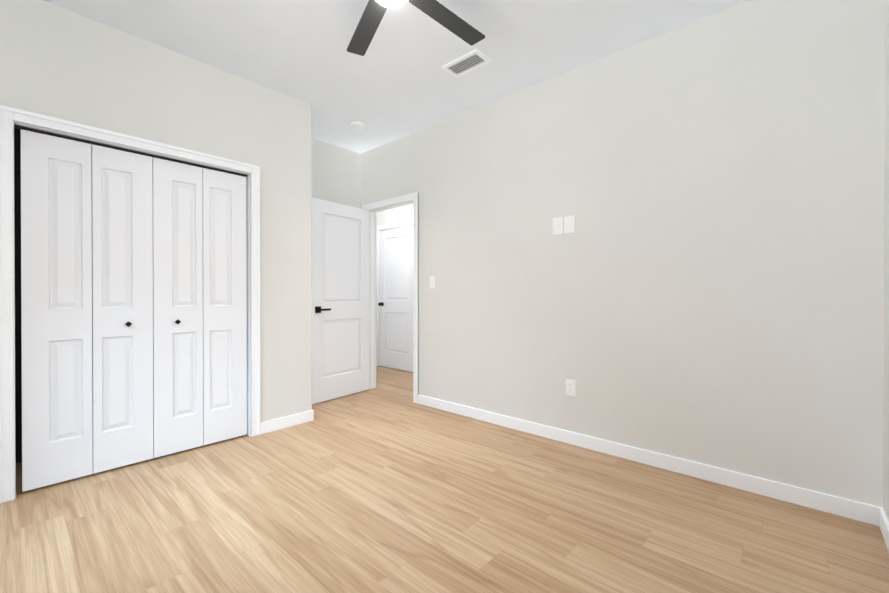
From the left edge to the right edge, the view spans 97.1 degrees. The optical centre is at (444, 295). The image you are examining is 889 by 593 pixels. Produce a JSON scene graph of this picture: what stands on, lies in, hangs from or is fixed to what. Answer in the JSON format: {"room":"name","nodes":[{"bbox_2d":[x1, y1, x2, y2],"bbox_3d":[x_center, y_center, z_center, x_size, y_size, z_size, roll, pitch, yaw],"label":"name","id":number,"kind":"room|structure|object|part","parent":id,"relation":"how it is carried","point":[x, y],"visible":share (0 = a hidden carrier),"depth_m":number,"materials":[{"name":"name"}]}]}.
{"room":"empty bedroom","nodes":[
{"label":"empty bedroom","id":0,"kind":"room"},
{"bbox_2d":[14,128,234,462],"bbox_3d":[-2.180,-0.275,2.791,0.555,2.720,2.020,0,0,42],"label":"wall","id":1,"kind":"structure","parent":0,"point":[18,341],"depth_m":2.54,"materials":[{"name":"black"}]},
{"bbox_2d":[0,0,311,422],"bbox_3d":[-2.103,-0.275,2.802,0.655,2.720,2.140,0,0,42],"label":"wall","id":2,"kind":"structure","parent":0,"point":[56,61],"depth_m":2.77,"materials":[{"name":"paint"}]},
{"bbox_2d":[21,129,92,491],"bbox_3d":[-2.219,0.081,2.255,0.032,1.984,0.287,0,0,42],"label":"closet door","id":3,"kind":"structure","parent":2,"relation":"in","point":[56,264],"depth_m":2.24,"materials":[{"name":"white wood"}]},
{"bbox_2d":[91,144,152,473],"bbox_3d":[-2.012,0.080,2.465,0.060,1.984,0.295,0,0,42],"label":"closet door","id":4,"kind":"structure","parent":2,"relation":"in","point":[122,304],"depth_m":2.46,"materials":[{"name":"white wood"}]},
{"bbox_2d":[0,105,259,503],"bbox_3d":[-1.936,0.072,2.589,0.120,2.029,1.250,0,0,42],"label":"door frame","id":5,"kind":"structure","parent":2,"relation":"attached to","point":[248,224],"depth_m":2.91,"materials":[{"name":"white wood"}]},
{"bbox_2d":[14,124,246,176],"bbox_3d":[-1.927,-0.918,2.577,0.028,0.009,1.208,0,0,42],"label":"trim","id":6,"kind":"structure","parent":2,"relation":"attached to","point":[105,145],"depth_m":2.45,"materials":[{"name":"grey"}]},
{"bbox_2d":[152,157,202,457],"bbox_3d":[-1.815,0.079,2.685,0.060,1.984,0.287,0,0,42],"label":"closet door","id":7,"kind":"structure","parent":2,"relation":"in","point":[177,187],"depth_m":2.68,"materials":[{"name":"white wood"}]},
{"bbox_2d":[202,168,246,444],"bbox_3d":[-1.629,0.078,2.915,0.032,1.984,0.295,0,0,42],"label":"closet door","id":8,"kind":"structure","parent":2,"relation":"in","point":[224,316],"depth_m":2.90,"materials":[{"name":"white wood"}]},
{"bbox_2d":[260,410,313,434],"bbox_3d":[-1.292,1.038,3.215,0.013,0.090,0.432,0,0,42],"label":"baseboard","id":9,"kind":"structure","parent":2,"relation":"attached to","point":[292,420],"depth_m":3.21,"materials":[{"name":"white wood"}]},
{"bbox_2d":[311,138,359,207],"bbox_3d":[-2.062,-0.278,3.429,0.120,2.720,3.130,0,0,42],"label":"wall","id":10,"kind":"structure","parent":0,"point":[335,174],"depth_m":4.30,"materials":[{"name":"paint"}]},
{"bbox_2d":[376,204,412,225],"bbox_3d":[0.431,-0.283,4.709,6.495,2.720,0.120,0,0,42],"label":"wall","id":11,"kind":"structure","parent":0,"point":[395,215],"depth_m":5.64,"materials":[{"name":"paint"}]},
{"bbox_2d":[376,220,412,371],"bbox_3d":[-0.666,0.019,5.677,0.902,2.107,0.139,0,0,42],"label":"door frame","id":12,"kind":"structure","parent":11,"relation":"attached to","point":[394,225],"depth_m":5.89,"materials":[{"name":"white wood"}]},
{"bbox_2d":[378,225,412,371],"bbox_3d":[-0.682,0.048,5.659,0.762,2.025,0.161,0,0,42],"label":"hall door","id":13,"kind":"structure","parent":11,"relation":"in","point":[395,303],"depth_m":5.65,"materials":[{"name":"white wood"}]},
{"bbox_2d":[44,0,748,152],"bbox_3d":[-0.981,-1.676,3.122,6.495,0.080,4.360,0,0,42],"label":"ceiling","id":14,"kind":"structure","parent":0,"point":[395,81],"depth_m":2.56,"materials":[{"name":"paint"}]},
{"bbox_2d":[350,121,363,129],"bbox_3d":[-0.839,-1.622,3.759,0.128,0.034,0.128,0,0,42],"label":"smoke detector","id":15,"kind":"object","parent":14,"relation":"attached to","point":[357,125],"visible":1,"depth_m":3.72,"materials":[{"name":"white plastic"}]},
{"bbox_2d":[347,0,484,55],"bbox_3d":[-0.218,-1.491,1.837,1.233,0.278,1.194,0,0,42],"label":"ceiling fan","id":16,"kind":"object","parent":14,"relation":"hanging from","point":[373,15],"visible":1,"depth_m":2.09,"materials":[{"name":"black metal"}]},
{"bbox_3d":[-0.250,-1.395,1.813,0.200,0.085,0.200,0,0,42],"label":"globe","id":17,"kind":"part","parent":16,"relation":"part of"},
{"bbox_2d":[442,49,490,77],"bbox_3d":[0.153,-1.627,2.766,0.310,0.014,0.170,0,0,42],"label":"ceiling vent","id":18,"kind":"object","parent":14,"relation":"in","point":[467,63],"visible":0.98,"depth_m":2.76,"materials":[{"name":"white metal"}]},
{"bbox_2d":[0,366,888,592],"bbox_3d":[-0.981,1.114,3.134,6.495,0.060,4.360,0,0,42],"label":"floor","id":19,"kind":"structure","parent":0,"point":[386,485],"depth_m":1.87,"materials":[{"name":"brown wood"}]},
{"bbox_2d":[360,0,884,507],"bbox_3d":[-0.229,-0.280,3.970,6.495,2.720,0.120,0,0,42],"label":"wall","id":20,"kind":"structure","parent":0,"point":[704,284],"depth_m":2.38,"materials":[{"name":"paint"}]},
{"bbox_2d":[311,197,369,403],"bbox_3d":[-1.085,0.055,4.156,0.151,2.025,0.772,0,0,36],"label":"entry door","id":21,"kind":"structure","parent":20,"relation":"in","point":[340,293],"depth_m":4.11,"materials":[{"name":"white wood"}]},
{"bbox_3d":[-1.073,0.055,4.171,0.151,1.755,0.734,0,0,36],"label":"handle","id":22,"kind":"part","parent":21,"relation":"part of","materials":[{"name":"black metal"}]},
{"bbox_2d":[362,192,418,403],"bbox_3d":[-0.561,0.025,4.255,0.902,2.107,0.139,0,0,42],"label":"door frame","id":23,"kind":"structure","parent":20,"relation":"attached to","point":[414,197],"depth_m":4.18,"materials":[{"name":"white wood"}]},
{"bbox_2d":[430,276,434,288],"bbox_3d":[-0.116,-0.123,3.784,0.074,0.118,0.008,0,0,42],"label":"light switch","id":24,"kind":"object","parent":20,"relation":"attached to","point":[432,282],"visible":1,"depth_m":3.78,"materials":[{"name":"white plastic"}]},
{"bbox_2d":[553,217,562,234],"bbox_3d":[0.841,-0.515,2.923,0.082,0.125,0.016,0,0,42],"label":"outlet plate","id":25,"kind":"object","parent":20,"relation":"attached to","point":[557,225],"visible":1,"depth_m":2.92,"materials":[{"name":"white plastic"}]},
{"bbox_2d":[564,215,574,233],"bbox_3d":[0.908,-0.515,2.863,0.082,0.125,0.016,0,0,42],"label":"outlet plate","id":26,"kind":"object","parent":20,"relation":"attached to","point":[569,224],"visible":1,"depth_m":2.86,"materials":[{"name":"white plastic"}]},
{"bbox_2d":[566,379,574,396],"bbox_3d":[0.919,0.675,2.864,0.074,0.118,0.008,0,0,42],"label":"electrical outlet plate","id":27,"kind":"object","parent":20,"relation":"attached to","point":[570,387],"visible":1,"depth_m":2.86,"materials":[{"name":"white plastic"}]},
{"bbox_2d":[418,395,871,523],"bbox_3d":[0.887,1.040,2.889,3.083,0.090,0.016,0,0,42],"label":"baseboard","id":28,"kind":"structure","parent":20,"relation":"attached to","point":[854,510],"depth_m":2.38,"materials":[{"name":"white wood"}]},
{"bbox_2d":[883,0,888,521],"bbox_3d":[1.027,-0.265,0.591,0.120,2.720,3.250,0,0,42],"label":"wall","id":29,"kind":"structure","parent":0,"point":[886,376],"depth_m":1.79,"materials":[{"name":"paint"}]},
{"bbox_2d":[872,505,888,551],"bbox_3d":[1.026,1.049,0.697,0.016,0.090,3.100,0,0,42],"label":"baseboard","id":30,"kind":"structure","parent":29,"relation":"attached to","point":[879,518],"depth_m":1.80,"materials":[{"name":"white wood"}]}
]}

